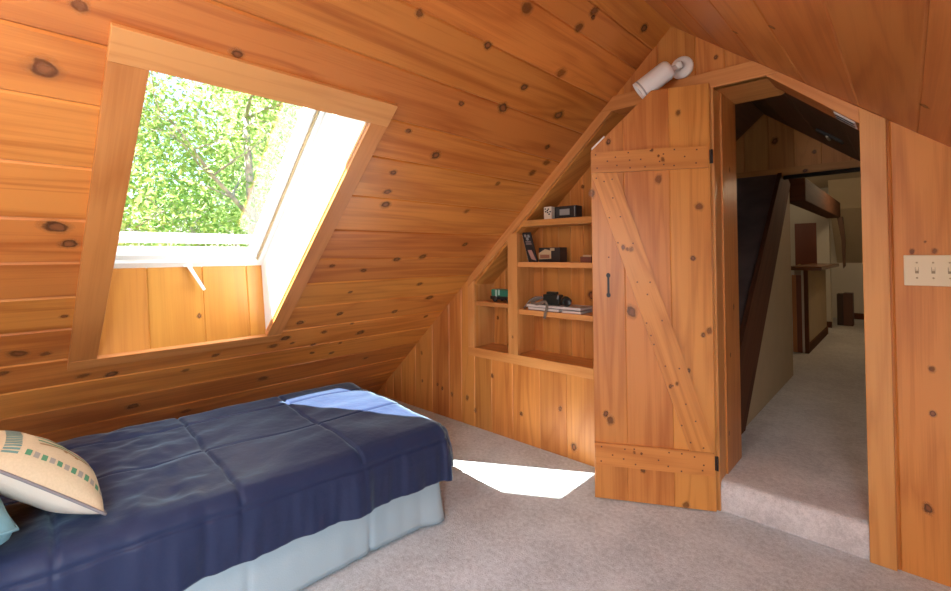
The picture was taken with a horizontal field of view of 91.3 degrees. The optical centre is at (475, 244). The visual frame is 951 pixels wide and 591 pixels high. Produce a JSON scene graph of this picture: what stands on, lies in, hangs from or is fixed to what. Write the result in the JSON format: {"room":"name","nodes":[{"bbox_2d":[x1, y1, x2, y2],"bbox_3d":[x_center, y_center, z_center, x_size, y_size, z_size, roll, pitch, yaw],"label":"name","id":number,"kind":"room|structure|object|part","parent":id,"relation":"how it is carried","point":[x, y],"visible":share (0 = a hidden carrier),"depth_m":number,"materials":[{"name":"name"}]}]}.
{"room":"bedroom","nodes":[
{"label":"bedroom","id":0,"kind":"room"},
{"bbox_2d":[0,0,670,442],"bbox_3d":[-1.691,-0.031,1.706,2.960,2.757,4.995,-2,-2,43],"label":"ceiling","id":1,"kind":"structure","parent":0,"point":[490,96],"depth_m":2.15,"materials":[{"name":"brown wood"}]},
{"bbox_2d":[67,22,397,370],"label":"window","id":2,"kind":"structure","parent":1,"relation":"attached to","point":[133,303],"depth_m":2.24,"materials":[{"name":"brown wood"}]},
{"bbox_3d":[-1.395,-0.002,1.728,1.125,1.034,0.100,-2,-2,45],"label":"casing","id":3,"kind":"part","parent":2,"relation":"part of","materials":[{"name":"brown wood"}]},
{"bbox_3d":[-1.507,0.546,2.441,0.059,0.056,0.963,-2,-2,43],"label":"casing","id":4,"kind":"part","parent":2,"relation":"part of","materials":[{"name":"brown wood"}]},
{"bbox_3d":[-1.524,0.325,2.464,0.084,0.415,0.782,-2,-2,43],"label":"reveal panel","id":5,"kind":"part","parent":2,"relation":"part of","materials":[{"name":"brown wood"}]},
{"bbox_3d":[-1.548,-0.035,2.463,0.054,0.054,0.707,-2,-2,43],"label":"sill rail","id":6,"kind":"part","parent":2,"relation":"part of","materials":[{"name":"white plastic"}]},
{"bbox_3d":[-1.490,0.172,2.476,0.096,0.145,0.017,0,-1,-14],"label":"handle lever","id":7,"kind":"part","parent":2,"relation":"part of","materials":[{"name":"white plastic"}]},
{"bbox_3d":[-1.235,-0.371,2.164,0.940,0.872,0.771,-2,-2,43],"label":"sash frame","id":8,"kind":"part","parent":2,"relation":"part of","materials":[{"name":"white plastic"}]},
{"bbox_3d":[-1.232,-0.360,2.175,1.034,0.963,0.854,-2,-2,43],"label":"frame","id":9,"kind":"part","parent":2,"relation":"part of","materials":[{"name":"white plastic"}]},
{"bbox_3d":[-0.684,-0.556,1.633,0.091,0.086,0.964,-2,-2,43],"label":"casing","id":10,"kind":"part","parent":2,"relation":"part of","materials":[{"name":"brown wood"}]},
{"bbox_3d":[-0.853,-0.122,2.362,1.165,1.266,0.028,-2,-2,45],"label":"reveal panel","id":11,"kind":"part","parent":2,"relation":"part of","materials":[{"name":"white paint"}]},
{"bbox_3d":[-0.803,0.006,2.364,1.125,1.034,0.085,-2,-2,45],"label":"casing","id":12,"kind":"part","parent":2,"relation":"part of","materials":[{"name":"brown wood"}]},
{"bbox_2d":[299,393,950,590],"bbox_3d":[-0.753,1.383,0.822,5.276,0.120,5.005,-2,-2,43],"label":"floor","id":13,"kind":"structure","parent":0,"point":[519,516],"depth_m":2.05,"materials":[{"name":"carpet"}]},
{"bbox_2d":[184,482,444,590],"bbox_3d":[-1.165,1.137,1.960,1.941,0.425,0.986,1,-2,-44],"label":"bed","id":14,"kind":"object","parent":13,"relation":"on","point":[294,566],"visible":0.21,"depth_m":1.88,"materials":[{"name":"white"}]},
{"bbox_2d":[0,382,453,590],"bbox_3d":[-1.149,0.983,1.986,2.023,0.310,1.084,1,-2,-44],"label":"comforter","id":15,"kind":"object","parent":14,"relation":"on","point":[189,499],"visible":0.91,"depth_m":1.76,"materials":[{"name":"blue fabric"}]},
{"bbox_2d":[0,498,18,544],"bbox_3d":[-1.580,0.754,1.248,0.617,0.224,0.438,-1,-1,39],"label":"throw pillow","id":16,"kind":"object","parent":15,"relation":"on","point":[8,526],"visible":1,"depth_m":1.22,"materials":[{"name":"teal fabric"}]},
{"bbox_2d":[0,430,106,515],"bbox_3d":[-1.379,0.715,1.467,0.392,0.274,0.299,-2,-2,43],"label":"throw pillow","id":17,"kind":"object","parent":15,"relation":"on","point":[36,471],"visible":1,"depth_m":1.38,"materials":[{"name":"beige fabric"}]},
{"bbox_2d":[377,26,950,586],"bbox_3d":[0.967,0.077,2.636,5.176,2.536,0.031,-2,-2,43],"label":"wall","id":18,"kind":"structure","parent":0,"point":[550,411],"depth_m":1.90,"materials":[{"name":"brown wood"}]},
{"bbox_2d":[468,107,631,379],"bbox_3d":[0.633,0.004,3.075,1.660,1.638,0.255,-2,-2,43],"label":"shelf","id":19,"kind":"object","parent":18,"relation":"attached to","point":[512,328],"visible":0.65,"depth_m":3.23,"materials":[{"name":"brown wood"}]},
{"bbox_3d":[0.061,0.527,3.599,0.028,0.490,0.212,-2,-2,43],"label":"panel","id":20,"kind":"part","parent":19,"relation":"part of","materials":[{"name":"brown wood"}]},
{"bbox_2d":[490,289,507,302],"bbox_3d":[0.221,0.376,3.436,0.220,0.092,0.100,-2,-2,43],"label":"toy truck","id":21,"kind":"object","parent":19,"relation":"on","point":[497,294],"visible":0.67,"depth_m":3.42,"materials":[{"name":"green plastic"}]},
{"bbox_2d":[522,232,537,261],"bbox_3d":[0.380,0.016,3.253,0.148,0.210,0.032,-2,-2,43],"label":"paperback book","id":22,"kind":"object","parent":19,"relation":"on","point":[527,236],"visible":0.99,"depth_m":3.25,"materials":[{"name":"black paper"}]},
{"bbox_3d":[0.392,0.073,3.225,0.006,0.073,0.078,0,-1,-38],"label":"panel","id":23,"kind":"part","parent":22,"relation":"part of","materials":[{"name":"brown"}]},
{"bbox_3d":[0.559,0.789,2.973,1.660,0.066,0.020,-2,-2,43],"label":"rail","id":24,"kind":"part","parent":19,"relation":"part of","materials":[{"name":"brown wood"}]},
{"bbox_3d":[0.380,-0.233,3.153,1.192,1.096,0.020,-2,-2,43],"label":"sloping rail","id":25,"kind":"part","parent":19,"relation":"part of","materials":[{"name":"brown wood"}]},
{"bbox_3d":[0.713,-0.003,3.161,1.660,1.562,0.021,-2,-2,43],"label":"panel","id":26,"kind":"part","parent":19,"relation":"part of","materials":[{"name":"brown wood"}]},
{"bbox_2d":[528,307,561,312],"bbox_3d":[0.509,0.434,3.171,0.266,0.022,0.173,-2,-2,43],"label":"magazine","id":27,"kind":"object","parent":19,"relation":"on","point":[529,308],"visible":0.38,"depth_m":3.11,"materials":[{"name":"beige paper"}]},
{"bbox_2d":[527,303,592,310],"bbox_3d":[0.561,0.413,3.122,0.428,0.019,0.171,-2,-2,43],"label":"magazine","id":28,"kind":"object","parent":27,"relation":"on","point":[571,307],"visible":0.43,"depth_m":3.03,"materials":[{"name":"beige paper"}]},
{"bbox_2d":[523,291,571,318],"bbox_3d":[0.483,0.403,3.130,0.364,0.172,0.131,-2,-2,43],"label":"camera","id":29,"kind":"object","parent":28,"relation":"on","point":[551,297],"visible":1,"depth_m":3.10,"materials":[{"name":"black plastic"}]},
{"bbox_3d":[0.395,0.396,3.179,0.166,0.094,0.012,-2,-2,43],"label":"cord","id":30,"kind":"part","parent":29,"relation":"part of","materials":[{"name":"brown plastic"}]},
{"bbox_2d":[544,207,554,218],"bbox_3d":[0.500,-0.212,3.137,0.060,0.085,0.049,-2,-2,43],"label":"box","id":31,"kind":"object","parent":19,"relation":"on","point":[549,212],"visible":0.95,"depth_m":3.12,"materials":[{"name":"beige cardboard"}]},
{"bbox_2d":[539,247,566,261],"bbox_3d":[0.526,0.068,3.161,0.167,0.098,0.094,-2,-2,43],"label":"tin box","id":32,"kind":"object","parent":19,"relation":"on","point":[552,254],"visible":0.98,"depth_m":3.12,"materials":[{"name":"black metal"}]},
{"bbox_2d":[539,249,550,258],"bbox_3d":[0.471,0.064,3.152,0.100,0.070,0.002,-2,-2,43],"label":"picture","id":33,"kind":"object","parent":32,"relation":"attached to","point":[543,253],"depth_m":3.15,"materials":[{"name":"beige paper"}]},
{"bbox_2d":[555,205,581,217],"bbox_3d":[0.611,-0.213,3.065,0.160,0.082,0.082,-2,-2,43],"label":"clock radio","id":34,"kind":"object","parent":19,"relation":"on","point":[572,210],"visible":0.96,"depth_m":3.03,"materials":[{"name":"black plastic"}]},
{"bbox_2d":[561,309,592,313],"bbox_3d":[0.662,0.432,3.028,0.140,0.018,0.164,-1,-2,40],"label":"magazine","id":35,"kind":"object","parent":19,"relation":"on","point":[590,310],"visible":0.77,"depth_m":2.98,"materials":[{"name":"beige paper"}]},
{"bbox_2d":[580,255,591,261],"bbox_3d":[0.708,0.087,2.925,0.080,0.046,0.055,-2,-2,43],"label":"trinket box","id":36,"kind":"object","parent":19,"relation":"on","point":[586,258],"visible":0.68,"depth_m":2.90,"materials":[{"name":"brown paint"}]},
{"bbox_2d":[589,83,718,511],"bbox_3d":[0.907,0.267,2.418,0.620,2.170,0.045,-1,-1,15],"label":"door","id":37,"kind":"structure","parent":18,"relation":"in","point":[650,193],"depth_m":2.40,"materials":[{"name":"brown wood"}]},
{"bbox_3d":[0.705,0.214,2.464,0.022,0.129,0.006,-1,-1,15],"label":"latch plate","id":38,"kind":"part","parent":37,"relation":"part of","materials":[{"name":"black metal"}]},
{"bbox_2d":[633,56,693,98],"bbox_3d":[0.996,-0.892,2.459,0.317,0.238,0.151,0,-1,-1],"label":"wall spotlight","id":39,"kind":"object","parent":18,"relation":"attached to","point":[682,67],"visible":0.92,"depth_m":2.43,"materials":[{"name":"white metal"}]},
{"bbox_3d":[0.942,-0.865,2.457,0.210,0.186,0.106,-1,-1,21],"label":"lamp shade","id":40,"kind":"part","parent":39,"relation":"part of","materials":[{"name":"white ceramic"}]},
{"bbox_3d":[1.049,-0.930,2.454,0.130,0.087,0.057,0,-1,-15],"label":"swivel arm","id":41,"kind":"part","parent":39,"relation":"part of","materials":[{"name":"white ceramic"}]},
{"bbox_3d":[1.103,-0.951,2.489,0.120,0.120,0.020,-2,-2,43],"label":"wall plate","id":42,"kind":"part","parent":39,"relation":"part of","materials":[{"name":"white ceramic"}]},
{"bbox_2d":[599,61,777,113],"bbox_3d":[1.091,-0.843,2.499,0.921,0.086,0.020,-2,-2,43],"label":"trim","id":43,"kind":"structure","parent":18,"relation":"attached to","point":[750,70],"depth_m":2.37,"materials":[{"name":"brown wood"}]},
{"bbox_2d":[709,88,725,510],"bbox_3d":[1.248,0.268,2.405,0.033,2.142,0.113,-2,-2,43],"label":"trim","id":44,"kind":"structure","parent":18,"relation":"attached to","point":[714,95],"depth_m":2.38,"materials":[{"name":"brown wood"}]},
{"bbox_2d":[719,93,741,473],"bbox_3d":[1.382,0.259,2.542,0.042,2.162,0.270,-2,-2,43],"label":"trim","id":45,"kind":"structure","parent":18,"relation":"attached to","point":[727,107],"depth_m":2.51,"materials":[{"name":"brown wood"}]},
{"bbox_2d":[714,76,784,103],"bbox_3d":[1.443,-0.820,2.435,0.320,0.030,0.365,-2,-2,43],"label":"trim","id":46,"kind":"structure","parent":18,"relation":"attached to","point":[749,91],"depth_m":2.43,"materials":[{"name":"brown wood"}]},
{"bbox_2d":[766,72,858,129],"bbox_3d":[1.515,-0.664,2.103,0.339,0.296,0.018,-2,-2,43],"label":"trim","id":47,"kind":"structure","parent":18,"relation":"attached to","point":[842,107],"depth_m":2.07,"materials":[{"name":"brown wood"}]},
{"bbox_2d":[833,112,857,128],"bbox_3d":[1.666,-0.559,2.091,0.074,0.065,0.150,-2,-2,43],"label":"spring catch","id":48,"kind":"object","parent":18,"relation":"attached to","point":[845,120],"visible":1,"depth_m":2.07,"materials":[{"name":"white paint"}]},
{"bbox_2d":[859,107,897,570],"bbox_3d":[1.678,0.369,1.938,0.085,1.914,0.020,-2,-2,43],"label":"trim","id":49,"kind":"structure","parent":18,"relation":"attached to","point":[872,127],"depth_m":1.93,"materials":[{"name":"brown wood"}]},
{"bbox_2d":[903,255,950,286],"bbox_3d":[1.798,0.102,1.829,0.164,0.122,0.018,-2,-2,43],"label":"light switch","id":50,"kind":"object","parent":18,"relation":"attached to","point":[919,270],"visible":1,"depth_m":1.84,"materials":[{"name":"beige plastic"}]},
{"bbox_2d":[735,101,762,140],"bbox_3d":[0.823,0.075,4.311,2.821,2.610,2.245,-2,-2,43],"label":"ceiling","id":51,"kind":"structure","parent":0,"point":[747,114],"depth_m":4.02,"materials":[{"name":"brown wood"}]},
{"bbox_2d":[736,174,776,330],"bbox_3d":[1.218,0.407,4.015,2.100,2.054,2.104,-2,-2,43],"label":"wall","id":52,"kind":"structure","parent":0,"point":[754,194],"depth_m":3.81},
{"bbox_2d":[746,196,792,425],"bbox_3d":[2.280,0.307,3.679,0.078,1.802,1.900,-2,-2,43],"label":"wall","id":53,"kind":"structure","parent":0,"point":[774,370],"depth_m":3.87,"materials":[{"name":"beige paint"}]},
{"bbox_2d":[739,173,790,434],"bbox_3d":[2.099,0.266,3.432,0.030,1.917,2.490,-2,-2,43],"label":"trim","id":54,"kind":"structure","parent":53,"relation":"attached to","point":[751,331],"depth_m":3.37,"materials":[{"name":"brown wood"}]},
{"bbox_2d":[721,315,869,559],"bbox_3d":[3.477,1.360,5.536,3.900,0.248,7.732,-2,-2,43],"label":"floor","id":55,"kind":"structure","parent":0,"point":[802,469],"depth_m":2.62,"materials":[{"name":"carpet"}]},
{"bbox_2d":[791,263,838,353],"bbox_3d":[4.333,0.746,5.903,0.320,0.982,1.840,-2,-2,43],"label":"half wall","id":56,"kind":"structure","parent":55,"relation":"on","point":[809,312],"depth_m":5.36,"materials":[{"name":"beige paint"}]},
{"bbox_3d":[3.761,0.760,5.277,0.036,0.937,0.055,-2,-2,43],"label":"corner post","id":57,"kind":"part","parent":56,"relation":"part of","materials":[{"name":"brown wood"}]},
{"bbox_2d":[791,263,838,270],"bbox_3d":[4.330,0.276,5.912,0.320,0.043,1.840,-2,-2,43],"label":"countertop","id":58,"kind":"structure","parent":56,"relation":"on","point":[812,266],"depth_m":5.32,"materials":[{"name":"brown wood"}]},
{"bbox_2d":[837,292,853,325],"bbox_3d":[5.781,1.000,7.258,0.195,0.504,0.200,-2,-2,43],"label":"storage bin","id":59,"kind":"object","parent":55,"relation":"on","point":[845,301],"visible":1,"depth_m":7.19,"materials":[{"name":"brown wood"}]},
{"bbox_3d":[5.742,1.010,7.300,0.080,0.487,0.190,-2,-2,43],"label":"panel","id":60,"kind":"part","parent":59,"relation":"part of","materials":[{"name":"brown wood"}]},
{"bbox_3d":[5.810,1.000,7.230,0.114,0.504,0.200,-2,-2,43],"label":"panel","id":61,"kind":"part","parent":59,"relation":"part of","materials":[{"name":"brown wood"}]},
{"bbox_2d":[736,114,855,172],"bbox_3d":[2.641,-0.881,4.144,1.374,0.586,0.051,-2,-2,43],"label":"wall passage header","id":62,"kind":"structure","parent":0,"point":[769,143],"depth_m":4.10,"materials":[{"name":"brown wood"}]},
{"bbox_2d":[736,160,859,178],"bbox_3d":[2.910,-0.635,3.883,2.200,0.080,0.083,-2,-2,43],"label":"trim","id":63,"kind":"structure","parent":62,"relation":"attached to","point":[851,163],"depth_m":3.94,"materials":[{"name":"brown wood"}]},
{"bbox_2d":[783,167,859,179],"bbox_3d":[3.142,-0.600,3.559,1.320,0.052,0.036,-2,-2,43],"label":"trim","id":64,"kind":"structure","parent":62,"relation":"attached to","point":[857,169],"depth_m":3.81,"materials":[{"name":"brown wood"}]},
{"bbox_2d":[645,0,950,146],"bbox_3d":[0.304,-0.325,-0.145,2.494,2.020,4.995,-2,-2,43],"label":"ceiling","id":65,"kind":"structure","parent":0,"point":[890,60],"depth_m":1.47,"materials":[{"name":"brown wood"}]},
{"bbox_2d":[751,93,859,160],"bbox_3d":[2.471,-0.595,2.787,1.686,1.366,2.245,-2,-2,43],"label":"ceiling","id":66,"kind":"structure","parent":0,"point":[785,108],"depth_m":3.13,"materials":[{"name":"brown wood"}]},
{"bbox_2d":[815,128,843,144],"bbox_3d":[2.441,-0.747,3.202,0.150,0.124,0.140,-2,-2,43],"label":"bolt","id":67,"kind":"object","parent":66,"relation":"attached to","point":[828,136],"visible":1,"depth_m":3.18,"materials":[{"name":"black metal"}]},
{"bbox_2d":[788,178,840,218],"bbox_3d":[4.216,-0.521,5.714,0.165,0.225,3.200,-2,-2,43],"label":"trim","id":68,"kind":"structure","parent":0,"point":[803,193],"depth_m":4.95,"materials":[{"name":"brown wood"}]},
{"bbox_2d":[837,217,845,267],"bbox_3d":[5.343,-0.031,6.776,0.090,0.750,0.100,-2,-2,43],"label":"trim","id":69,"kind":"structure","parent":68,"relation":"attached to","point":[840,220],"depth_m":6.73,"materials":[{"name":"brown wood"}]},
{"bbox_2d":[816,217,832,325],"bbox_3d":[5.367,0.412,7.145,0.155,1.682,0.180,-2,-2,43],"label":"wall","id":70,"kind":"structure","parent":0,"point":[823,233],"depth_m":7.07,"materials":[{"name":"beige paint"}]},
{"bbox_2d":[790,188,863,317],"bbox_3d":[6.029,0.196,8.389,4.000,2.450,0.100,-2,-2,43],"label":"wall","id":71,"kind":"structure","parent":0,"point":[849,278],"depth_m":8.08,"materials":[{"name":"beige paint"}]},
{"bbox_2d":[795,223,816,264],"bbox_3d":[5.943,0.439,8.326,0.350,1.657,0.102,-2,-2,43],"label":"door","id":72,"kind":"structure","parent":71,"relation":"in","point":[805,233],"depth_m":8.36,"materials":[{"name":"brown wood"}]},
{"bbox_2d":[854,313,863,319],"bbox_3d":[6.835,1.200,7.537,1.500,0.100,0.030,-2,-2,43],"label":"baseboard","id":73,"kind":"structure","parent":71,"relation":"attached to","point":[856,315],"depth_m":7.84,"materials":[{"name":"brown wood"}]},
{"bbox_2d":[806,172,860,187],"bbox_3d":[4.201,-1.064,6.459,4.000,0.080,5.440,-2,-2,43],"label":"ceiling","id":74,"kind":"structure","parent":0,"point":[819,181],"depth_m":7.07,"materials":[{"name":"beige paint"}]},
{"bbox_2d":[828,177,862,262],"bbox_3d":[6.512,-0.368,7.162,1.600,1.320,1.050,-2,-2,43],"label":"wall","id":75,"kind":"structure","parent":0,"point":[847,192],"depth_m":7.37,"materials":[{"name":"beige paint"}]},
{"label":"outside","id":76,"kind":"structure","parent":0,"visible":0},
{"bbox_3d":[-11.534,5.032,24.320,39.800,0.300,70.000,-2,-2,43],"label":"ground","id":77,"kind":"structure","parent":76,"visible":0},
{"bbox_2d":[118,72,215,245],"bbox_3d":[-5.834,-0.209,6.156,5.197,9.375,5.445,-1,-1,32],"label":"tree","id":78,"kind":"object","parent":77,"relation":"on","point":[138,148],"visible":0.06,"depth_m":6.39,"materials":[{"name":"green plant"}]},
{"bbox_2d":[120,72,267,246],"bbox_3d":[-8.002,-1.181,9.611,6.706,11.499,7.165,-1,-1,5],"label":"tree","id":79,"kind":"object","parent":77,"relation":"on","point":[160,172],"visible":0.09,"depth_m":10.23,"materials":[{"name":"green plant"}]},
{"bbox_2d":[130,79,271,246],"bbox_3d":[-8.337,-2.117,16.645,7.849,13.703,9.508,0,-1,-4],"label":"tree","id":80,"kind":"object","parent":77,"relation":"on","point":[228,220],"visible":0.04,"depth_m":15.33,"materials":[{"name":"green plant"}]},
{"bbox_2d":[125,71,302,246],"bbox_3d":[-3.277,-0.344,7.458,6.018,9.659,5.633,0,-1,-24],"label":"tree","id":81,"kind":"object","parent":77,"relation":"on","point":[250,213],"visible":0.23,"depth_m":7.32,"materials":[{"name":"green plant"}]},
{"bbox_2d":[143,75,299,246],"bbox_3d":[-5.348,-0.959,12.337,6.458,11.119,6.164,0,-1,1],"label":"tree","id":82,"kind":"object","parent":77,"relation":"on","point":[237,144],"visible":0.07,"depth_m":11.21,"materials":[{"name":"green plant"}]},
{"bbox_2d":[164,78,301,245],"bbox_3d":[-3.962,-0.257,10.514,6.694,9.647,5.526,0,-1,-32],"label":"tree","id":83,"kind":"object","parent":77,"relation":"on","point":[274,173],"visible":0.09,"depth_m":10.11,"materials":[{"name":"green plant"}]},
{"bbox_2d":[183,92,296,208],"bbox_3d":[-5.433,-0.796,15.682,7.606,10.963,6.279,0,-1,-33],"label":"tree","id":84,"kind":"object","parent":77,"relation":"on","point":[192,92],"visible":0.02,"depth_m":15.40,"materials":[{"name":"green plant"}]},
{"bbox_2d":[191,111,300,211],"bbox_3d":[-7.154,-2.435,18.931,8.956,14.374,8.382,-1,-1,33],"label":"tree","id":85,"kind":"object","parent":77,"relation":"on","point":[300,111],"visible":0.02,"depth_m":16.87,"materials":[{"name":"green plant"}]}
]}

